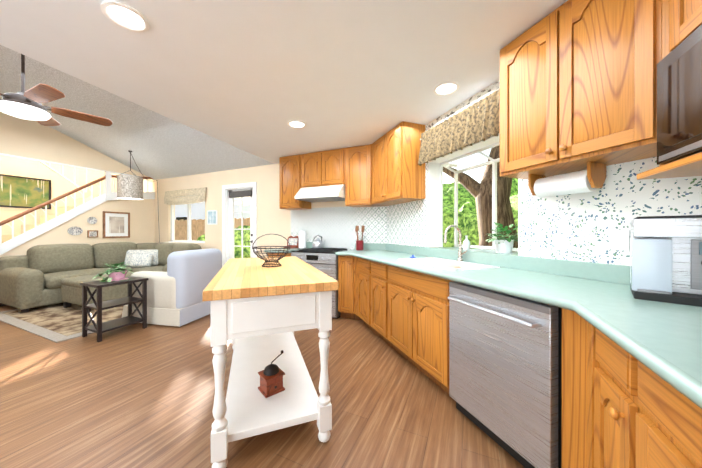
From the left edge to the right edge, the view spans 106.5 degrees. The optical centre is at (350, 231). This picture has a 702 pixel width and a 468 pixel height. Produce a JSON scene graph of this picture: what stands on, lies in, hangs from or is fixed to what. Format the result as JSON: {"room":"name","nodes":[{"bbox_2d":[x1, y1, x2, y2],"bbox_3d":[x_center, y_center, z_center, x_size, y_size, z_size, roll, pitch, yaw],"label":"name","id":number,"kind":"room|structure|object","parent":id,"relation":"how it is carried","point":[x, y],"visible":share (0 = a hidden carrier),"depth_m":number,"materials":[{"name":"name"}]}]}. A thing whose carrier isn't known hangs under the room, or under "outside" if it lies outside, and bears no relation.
{"room":"kitchen","nodes":[
{"label":"kitchen","id":0,"kind":"room"},
{"bbox_2d":[0,111,153,256],"bbox_3d":[-6.128,-1.300,3.376,0.100,5.000,6.500,0,0,24],"label":"wall","id":1,"kind":"structure","parent":0,"point":[33,139],"depth_m":5.16,"materials":[{"name":"paint"}]},
{"bbox_2d":[0,174,50,208],"bbox_3d":[-6.548,-0.767,4.856,0.030,0.610,1.350,0,0,24],"label":"picture","id":2,"kind":"object","parent":1,"relation":"attached to","point":[20,192],"visible":1,"depth_m":5.13,"materials":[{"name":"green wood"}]},
{"bbox_2d":[68,227,82,234],"bbox_3d":[-5.308,-0.012,5.037,0.022,0.170,0.212,0,0,24],"label":"plate","id":3,"kind":"object","parent":1,"relation":"attached to","point":[79,230],"depth_m":5.04,"materials":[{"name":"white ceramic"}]},
{"bbox_2d":[0,153,154,254],"bbox_3d":[-5.439,-0.054,4.745,0.090,2.504,3.420,0,0,24],"label":"stair railing","id":4,"kind":"object","parent":1,"relation":"attached to","point":[36,231],"visible":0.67,"depth_m":4.87,"materials":[{"name":"white wood"}]},
{"bbox_2d":[87,217,96,223],"bbox_3d":[-5.205,-0.223,5.265,0.022,0.150,0.150,0,0,24],"label":"plate","id":5,"kind":"object","parent":1,"relation":"attached to","point":[91,220],"depth_m":5.26,"materials":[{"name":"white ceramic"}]},
{"bbox_2d":[87,230,97,237],"bbox_3d":[-5.199,0.048,5.273,0.025,0.140,0.160,0,0,24],"label":"framed picture","id":6,"kind":"object","parent":1,"relation":"attached to","point":[90,233],"depth_m":5.27,"materials":[{"name":"brown wood"}]},
{"bbox_2d":[103,211,129,237],"bbox_3d":[-5.036,-0.143,5.633,0.025,0.560,0.470,0,0,24],"label":"framed picture","id":7,"kind":"object","parent":1,"relation":"attached to","point":[116,224],"visible":0.94,"depth_m":5.62,"materials":[{"name":"brown wood"}]},
{"bbox_2d":[143,163,347,257],"bbox_3d":[-2.535,-1.303,5.400,7.200,5.000,0.150,0,0,24],"label":"wall","id":8,"kind":"structure","parent":0,"point":[273,218],"depth_m":5.29,"materials":[{"name":"paint"}]},
{"bbox_2d":[168,195,204,242],"bbox_3d":[-3.659,-0.294,5.888,1.250,1.080,0.110,0,0,24],"label":"living room window","id":9,"kind":"structure","parent":8,"relation":"in","point":[189,235],"depth_m":5.91,"materials":[{"name":"white wood"}]},
{"bbox_2d":[164,187,206,204],"bbox_3d":[-3.700,-0.764,5.798,1.390,0.340,0.083,0,0,24],"label":"roman shade","id":10,"kind":"object","parent":9,"relation":"attached to","point":[173,198],"visible":1,"depth_m":5.75,"materials":[{"name":"beige fabric"}]},
{"bbox_2d":[207,210,216,224],"bbox_3d":[-2.895,-0.296,5.466,0.280,0.295,0.022,0,0,24],"label":"framed sign","id":11,"kind":"object","parent":8,"relation":"attached to","point":[211,217],"visible":0.96,"depth_m":5.46,"materials":[{"name":"white paper"}]},
{"bbox_2d":[222,182,256,266],"bbox_3d":[-2.179,0.127,5.230,0.910,2.140,0.170,0,0,24],"label":"door frame","id":12,"kind":"structure","parent":8,"relation":"attached to","point":[225,220],"depth_m":5.31,"materials":[{"name":"white wood"}]},
{"bbox_2d":[229,190,251,197],"bbox_3d":[-2.195,-0.743,5.194,0.574,0.120,0.043,0,0,24],"label":"door shade","id":13,"kind":"object","parent":8,"relation":"attached to","point":[238,194],"visible":1,"depth_m":5.16,"materials":[{"name":"grey fabric"}]},
{"bbox_2d":[229,188,252,258],"bbox_3d":[-2.185,0.177,5.216,0.694,2.033,0.090,0,0,24],"label":"french door","id":14,"kind":"structure","parent":8,"relation":"in","point":[231,228],"depth_m":5.23,"materials":[{"name":"white wood"}]},
{"bbox_2d":[279,155,310,209],"bbox_3d":[-0.939,-0.810,4.414,0.430,0.856,0.326,0,0,24],"label":"upper cabinet","id":15,"kind":"object","parent":8,"relation":"attached to","point":[288,165],"depth_m":4.27,"materials":[{"name":"brown wood"}]},
{"bbox_2d":[299,148,342,187],"bbox_3d":[-0.386,-0.970,4.163,0.774,0.536,0.326,0,0,24],"label":"upper cabinet","id":16,"kind":"object","parent":8,"relation":"attached to","point":[323,168],"depth_m":4.02,"materials":[{"name":"brown wood"}]},
{"bbox_2d":[294,184,344,202],"bbox_3d":[-0.422,-0.595,4.086,0.755,0.203,0.496,0,0,24],"label":"range hood","id":17,"kind":"object","parent":16,"relation":"attached to","point":[330,193],"visible":0.94,"depth_m":3.91,"materials":[{"name":"metal"}]},
{"bbox_2d":[291,206,385,249],"bbox_3d":[-0.271,-0.052,4.293,1.760,0.700,0.002,0,0,24],"label":"backsplash","id":18,"kind":"structure","parent":8,"relation":"attached to","point":[333,227],"depth_m":4.24,"materials":[{"name":"white tile"}]},
{"bbox_2d":[306,242,383,249],"bbox_3d":[-0.275,0.228,4.283,1.740,0.100,0.018,0,0,24],"label":"backsplash","id":19,"kind":"structure","parent":8,"relation":"attached to","point":[366,246],"depth_m":4.01,"materials":[{"name":"white tile"}]},
{"bbox_2d":[343,147,374,207],"bbox_3d":[0.164,-0.810,3.914,0.424,0.856,0.326,0,0,24],"label":"upper cabinet","id":20,"kind":"object","parent":8,"relation":"attached to","point":[348,153],"depth_m":3.83,"materials":[{"name":"brown wood"}]},
{"bbox_2d":[375,204,394,206],"bbox_3d":[0.405,-0.809,3.757,0.346,0.856,0.414,0,0,24],"label":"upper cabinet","id":21,"kind":"object","parent":8,"relation":"attached to","point":[376,205],"depth_m":3.68,"materials":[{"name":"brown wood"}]},
{"bbox_2d":[355,121,424,203],"bbox_3d":[0.584,-0.809,3.342,0.759,0.856,0.759,0,0,24],"label":"upper cabinet","id":22,"kind":"object","parent":8,"relation":"attached to","point":[387,170],"depth_m":3.13,"materials":[{"name":"brown wood"}]},
{"bbox_2d":[0,305,524,467],"bbox_3d":[-2.883,1.252,1.966,9.400,0.100,6.800,0,0,24],"label":"floor","id":23,"kind":"structure","parent":0,"point":[136,395],"depth_m":1.78,"materials":[{"name":"brown wood"}]},
{"bbox_2d":[2,161,98,242],"bbox_3d":[-5.925,-0.938,5.046,0.895,4.270,3.270,0,0,24],"label":"stairs","id":24,"kind":"structure","parent":23,"relation":"on","point":[60,211],"depth_m":5.29,"materials":[{"name":"paint"}]},
{"bbox_2d":[0,303,123,342],"bbox_3d":[-3.835,1.192,4.131,2.280,0.012,1.840,0,0,24],"label":"rug","id":25,"kind":"object","parent":23,"relation":"on","point":[57,323],"visible":0.31,"depth_m":3.54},
{"bbox_2d":[60,271,134,311],"bbox_3d":[-4.028,0.948,4.322,0.750,0.473,0.870,0,0,24],"label":"ottoman","id":26,"kind":"object","parent":25,"relation":"on","point":[71,290],"visible":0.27,"depth_m":4.02,"materials":[{"name":"fabric"}]},
{"bbox_2d":[0,242,201,312],"bbox_3d":[-4.199,0.701,4.756,2.200,0.966,2.300,0,0,24],"label":"sofa","id":27,"kind":"object","parent":25,"relation":"on","point":[34,276],"visible":0.65,"depth_m":4.44,"materials":[{"name":"fabric"}]},
{"bbox_2d":[122,248,221,326],"bbox_3d":[-2.484,0.719,3.791,0.925,0.920,0.900,0,0,12],"label":"armchair","id":28,"kind":"object","parent":25,"relation":"on","point":[175,291],"visible":0.9,"depth_m":3.38,"materials":[{"name":"white fabric"}]},
{"bbox_2d":[80,276,148,341],"bbox_3d":[-2.800,0.889,3.119,0.384,0.618,0.494,0,0,24],"label":"side table","id":29,"kind":"object","parent":23,"relation":"on","point":[100,327],"visible":0.96,"depth_m":3.01,"materials":[{"name":"brown wood"}]},
{"bbox_2d":[93,262,132,281],"bbox_3d":[-2.861,0.470,3.152,0.456,0.217,0.299,0,0,24],"label":"potted plant","id":30,"kind":"object","parent":29,"relation":"on","point":[119,274],"visible":1,"depth_m":3.09,"materials":[{"name":"green plant"}]},
{"bbox_2d":[211,292,331,467],"bbox_3d":[-0.663,0.765,2.092,1.504,0.872,1.504,0,0,24],"label":"kitchen island","id":31,"kind":"object","parent":23,"relation":"on","point":[260,314],"depth_m":1.48,"materials":[{"name":"white paint"}]},
{"bbox_2d":[202,256,337,315],"bbox_3d":[-0.663,0.304,2.091,1.588,0.050,1.588,0,0,24],"label":"island countertop","id":32,"kind":"structure","parent":31,"relation":"on","point":[286,288],"depth_m":1.43,"materials":[{"name":"wood"}]},
{"bbox_2d":[252,234,289,266],"bbox_3d":[-0.642,0.147,2.120,0.297,0.261,0.297,0,0,24],"label":"wire basket","id":33,"kind":"object","parent":32,"relation":"on","point":[274,261],"visible":1,"depth_m":2.09,"materials":[{"name":"metal"}]},
{"bbox_2d":[258,350,284,397],"bbox_3d":[-0.518,0.925,1.726,0.172,0.222,0.190,0,0,24],"label":"coffee grinder","id":34,"kind":"object","parent":31,"relation":"in","point":[271,379],"visible":1,"depth_m":1.68,"materials":[{"name":"brown wood"}]},
{"bbox_2d":[268,250,296,256],"bbox_3d":[-0.973,0.757,4.271,0.478,0.878,0.616,0,0,24],"label":"base cabinet","id":35,"kind":"object","parent":23,"relation":"on","point":[287,255],"depth_m":3.97,"materials":[{"name":"brown wood"}]},
{"bbox_2d":[264,246,311,253],"bbox_3d":[-0.982,0.298,4.252,0.478,0.040,0.656,0,0,24],"label":"countertop","id":36,"kind":"structure","parent":35,"relation":"on","point":[272,252],"depth_m":4.05,"materials":[{"name":"teal"}]},
{"bbox_2d":[287,236,298,247],"bbox_3d":[-1.009,0.171,4.457,0.240,0.209,0.146,0,0,24],"label":"stand","id":37,"kind":"object","parent":36,"relation":"on","point":[293,241],"visible":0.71,"depth_m":4.47,"materials":[{"name":"brown wood"}]},
{"bbox_2d":[298,228,305,248],"bbox_3d":[-0.798,0.111,4.292,0.140,0.330,0.140,0,0,24],"label":"towel stand","id":38,"kind":"object","parent":36,"relation":"on","point":[302,239],"visible":0.98,"depth_m":4.24,"materials":[{"name":"white metal"}]},
{"bbox_2d":[291,248,346,318],"bbox_3d":[-0.429,0.731,3.968,0.750,0.935,0.704,0,0,24],"label":"stove","id":39,"kind":"object","parent":23,"relation":"on","point":[324,260],"visible":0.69,"depth_m":3.63,"materials":[{"name":"silver metal"}]},
{"bbox_2d":[312,235,324,247],"bbox_3d":[-0.507,0.157,4.183,0.234,0.212,0.184,0,0,24],"label":"kettle","id":40,"kind":"object","parent":39,"relation":"on","point":[317,243],"visible":1,"depth_m":4.13,"materials":[{"name":"silver metal"}]},
{"bbox_2d":[448,281,561,467],"bbox_3d":[1.015,0.768,1.545,0.641,0.868,0.634,0,0,-21],"label":"dishwasher","id":41,"kind":"object","parent":23,"relation":"on","point":[505,372],"visible":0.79,"depth_m":1.34,"materials":[{"name":"silver metal"}]},
{"bbox_2d":[335,250,701,467],"bbox_3d":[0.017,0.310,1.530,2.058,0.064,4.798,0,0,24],"label":"base cabinet","id":42,"kind":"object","parent":23,"relation":"on","point":[627,403],"depth_m":1.07,"materials":[{"name":"brown wood"}]},
{"bbox_2d":[355,226,364,249],"bbox_3d":[0.134,0.093,3.893,0.140,0.367,0.108,0,0,24],"label":"utensil crock","id":43,"kind":"object","parent":42,"relation":"on","point":[359,244],"visible":1,"depth_m":3.85,"materials":[{"name":"red ceramic"}]},
{"bbox_2d":[356,254,527,277],"bbox_3d":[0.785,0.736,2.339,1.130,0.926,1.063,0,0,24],"label":"sink","id":44,"kind":"object","parent":42,"relation":"in","point":[449,263],"depth_m":2.29,"materials":[{"name":"white ceramic"}]},
{"bbox_2d":[485,222,517,252],"bbox_3d":[1.325,0.050,2.254,0.310,0.269,0.275,0,0,24],"label":"plant","id":45,"kind":"object","parent":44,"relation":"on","point":[503,244],"visible":0.96,"depth_m":2.22,"materials":[{"name":"green plant"}]},
{"bbox_2d":[443,225,467,260],"bbox_3d":[0.965,0.104,2.414,0.203,0.336,0.166,0,0,24],"label":"faucet","id":46,"kind":"object","parent":42,"relation":"on","point":[460,253],"visible":1,"depth_m":2.43,"materials":[{"name":"silver metal"}]},
{"bbox_2d":[528,266,701,373],"bbox_3d":[0.675,0.304,0.463,1.252,0.040,3.397,0,0,24],"label":"countertop","id":47,"kind":"structure","parent":42,"relation":"on","point":[676,328],"depth_m":0.94,"materials":[{"name":"teal laminate"}]},
{"bbox_2d":[630,215,701,306],"bbox_3d":[1.380,0.109,1.084,0.305,0.345,0.240,0,0,44],"label":"toaster","id":48,"kind":"object","parent":47,"relation":"on","point":[666,258],"visible":1,"depth_m":1.07,"materials":[{"name":"silver metal"}]},
{"bbox_2d":[0,0,567,179],"bbox_3d":[-2.354,-1.914,1.723,8.240,1.428,6.800,0,0,24],"label":"ceiling","id":49,"kind":"structure","parent":0,"point":[254,77],"depth_m":2.00,"materials":[{"name":"white paint"}]},
{"bbox_2d":[0,54,111,125],"bbox_3d":[-3.471,-1.743,2.794,1.328,1.037,1.367,0,0,24],"label":"ceiling fan","id":50,"kind":"object","parent":49,"relation":"hanging from","point":[24,104],"visible":0.79,"depth_m":2.76,"materials":[{"name":"brown wood"}]},
{"bbox_2d":[100,0,149,31],"bbox_3d":[-1.293,-1.230,1.506,0.216,0.013,0.216,0,0,24],"label":"recessed light","id":51,"kind":"object","parent":49,"relation":"in","point":[123,15],"visible":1,"depth_m":1.50,"materials":[{"name":"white glass"}]},
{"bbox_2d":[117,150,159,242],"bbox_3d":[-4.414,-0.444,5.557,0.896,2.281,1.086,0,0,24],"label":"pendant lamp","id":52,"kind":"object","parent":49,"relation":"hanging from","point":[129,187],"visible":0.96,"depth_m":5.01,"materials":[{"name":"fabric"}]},
{"bbox_2d":[287,120,305,127],"bbox_3d":[-0.622,-1.232,3.013,0.216,0.013,0.216,0,0,24],"label":"recessed light","id":53,"kind":"object","parent":49,"relation":"in","point":[296,124],"visible":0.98,"depth_m":3.00,"materials":[{"name":"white glass"}]},
{"bbox_2d":[433,81,459,95],"bbox_3d":[0.821,-1.231,2.260,0.216,0.013,0.216,0,0,24],"label":"recessed light","id":54,"kind":"object","parent":49,"relation":"in","point":[446,88],"visible":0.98,"depth_m":2.25,"materials":[{"name":"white glass"}]},
{"bbox_2d":[426,80,498,247],"bbox_3d":[1.167,-0.029,2.461,0.150,2.460,3.200,0,0,-21],"label":"wall","id":55,"kind":"structure","parent":0,"point":[446,154],"depth_m":2.70,"materials":[{"name":"paint"}]},
{"bbox_2d":[418,88,499,165],"bbox_3d":[1.009,-0.928,2.441,0.151,0.362,1.215,0,0,-21],"label":"valance curtain","id":56,"kind":"object","parent":55,"relation":"attached to","point":[478,121],"visible":0.83,"depth_m":2.36,"materials":[{"name":"fabric"}]},
{"bbox_2d":[428,134,518,255],"bbox_3d":[1.264,-0.309,2.556,0.400,0.980,1.090,0,0,-21],"label":"garden window","id":57,"kind":"structure","parent":55,"relation":"in","point":[435,202],"depth_m":2.99,"materials":[{"name":"white wood"}]},
{"bbox_2d":[386,80,701,265],"bbox_3d":[1.075,-0.517,2.485,0.002,1.435,3.090,0,0,-21],"label":"backsplash","id":58,"kind":"structure","parent":55,"relation":"attached to","point":[577,227],"depth_m":1.58,"materials":[{"name":"white tile"}]},
{"bbox_2d":[500,0,656,183],"bbox_3d":[1.189,-0.804,1.526,0.539,0.861,0.751,0,0,24],"label":"upper cabinet","id":59,"kind":"object","parent":55,"relation":"attached to","point":[578,85],"depth_m":1.38,"materials":[{"name":"brown wood"}]},
{"bbox_2d":[534,170,596,197],"bbox_3d":[1.282,-0.283,1.575,0.124,0.124,0.280,0,0,-21],"label":"paper towel","id":60,"kind":"object","parent":59,"relation":"hanging from","point":[570,183],"visible":0.73,"depth_m":1.53,"materials":[{"name":"white paper"}]},
{"bbox_2d":[612,230,629,250],"bbox_3d":[1.468,0.047,1.426,0.008,0.110,0.070,0,0,-21],"label":"electrical outlet plate","id":61,"kind":"object","parent":55,"relation":"attached to","point":[620,239],"visible":1,"depth_m":1.42,"materials":[{"name":"white plastic"}]},
{"bbox_2d":[675,0,701,47],"bbox_3d":[1.278,-0.965,0.674,0.326,0.536,0.700,0,0,24],"label":"upper cabinet","id":62,"kind":"object","parent":55,"relation":"attached to","point":[688,13],"depth_m":0.96,"materials":[{"name":"brown wood"}]},
{"bbox_2d":[657,24,701,164],"bbox_3d":[1.238,-0.452,0.676,0.369,0.409,0.610,0,0,24],"label":"microwave","id":63,"kind":"object","parent":62,"relation":"in","point":[679,101],"visible":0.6,"depth_m":0.91,"materials":[{"name":"black glass"}]},
{"bbox_2d":[463,235,469,250],"bbox_3d":[1.127,0.110,2.553,0.068,0.147,0.068,0,0,24],"label":"soap bottle","id":64,"kind":"object","parent":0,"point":[466,243],"visible":0.96,"depth_m":2.53,"materials":[{"name":"white plastic"}]},
{"label":"outside","id":65,"kind":"structure","parent":0,"visible":0},
{"bbox_2d":[175,145,517,257],"bbox_3d":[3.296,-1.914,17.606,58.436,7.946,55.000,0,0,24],"label":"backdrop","id":66,"kind":"structure","parent":65,"point":[475,211],"depth_m":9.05,"materials":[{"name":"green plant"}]}
]}

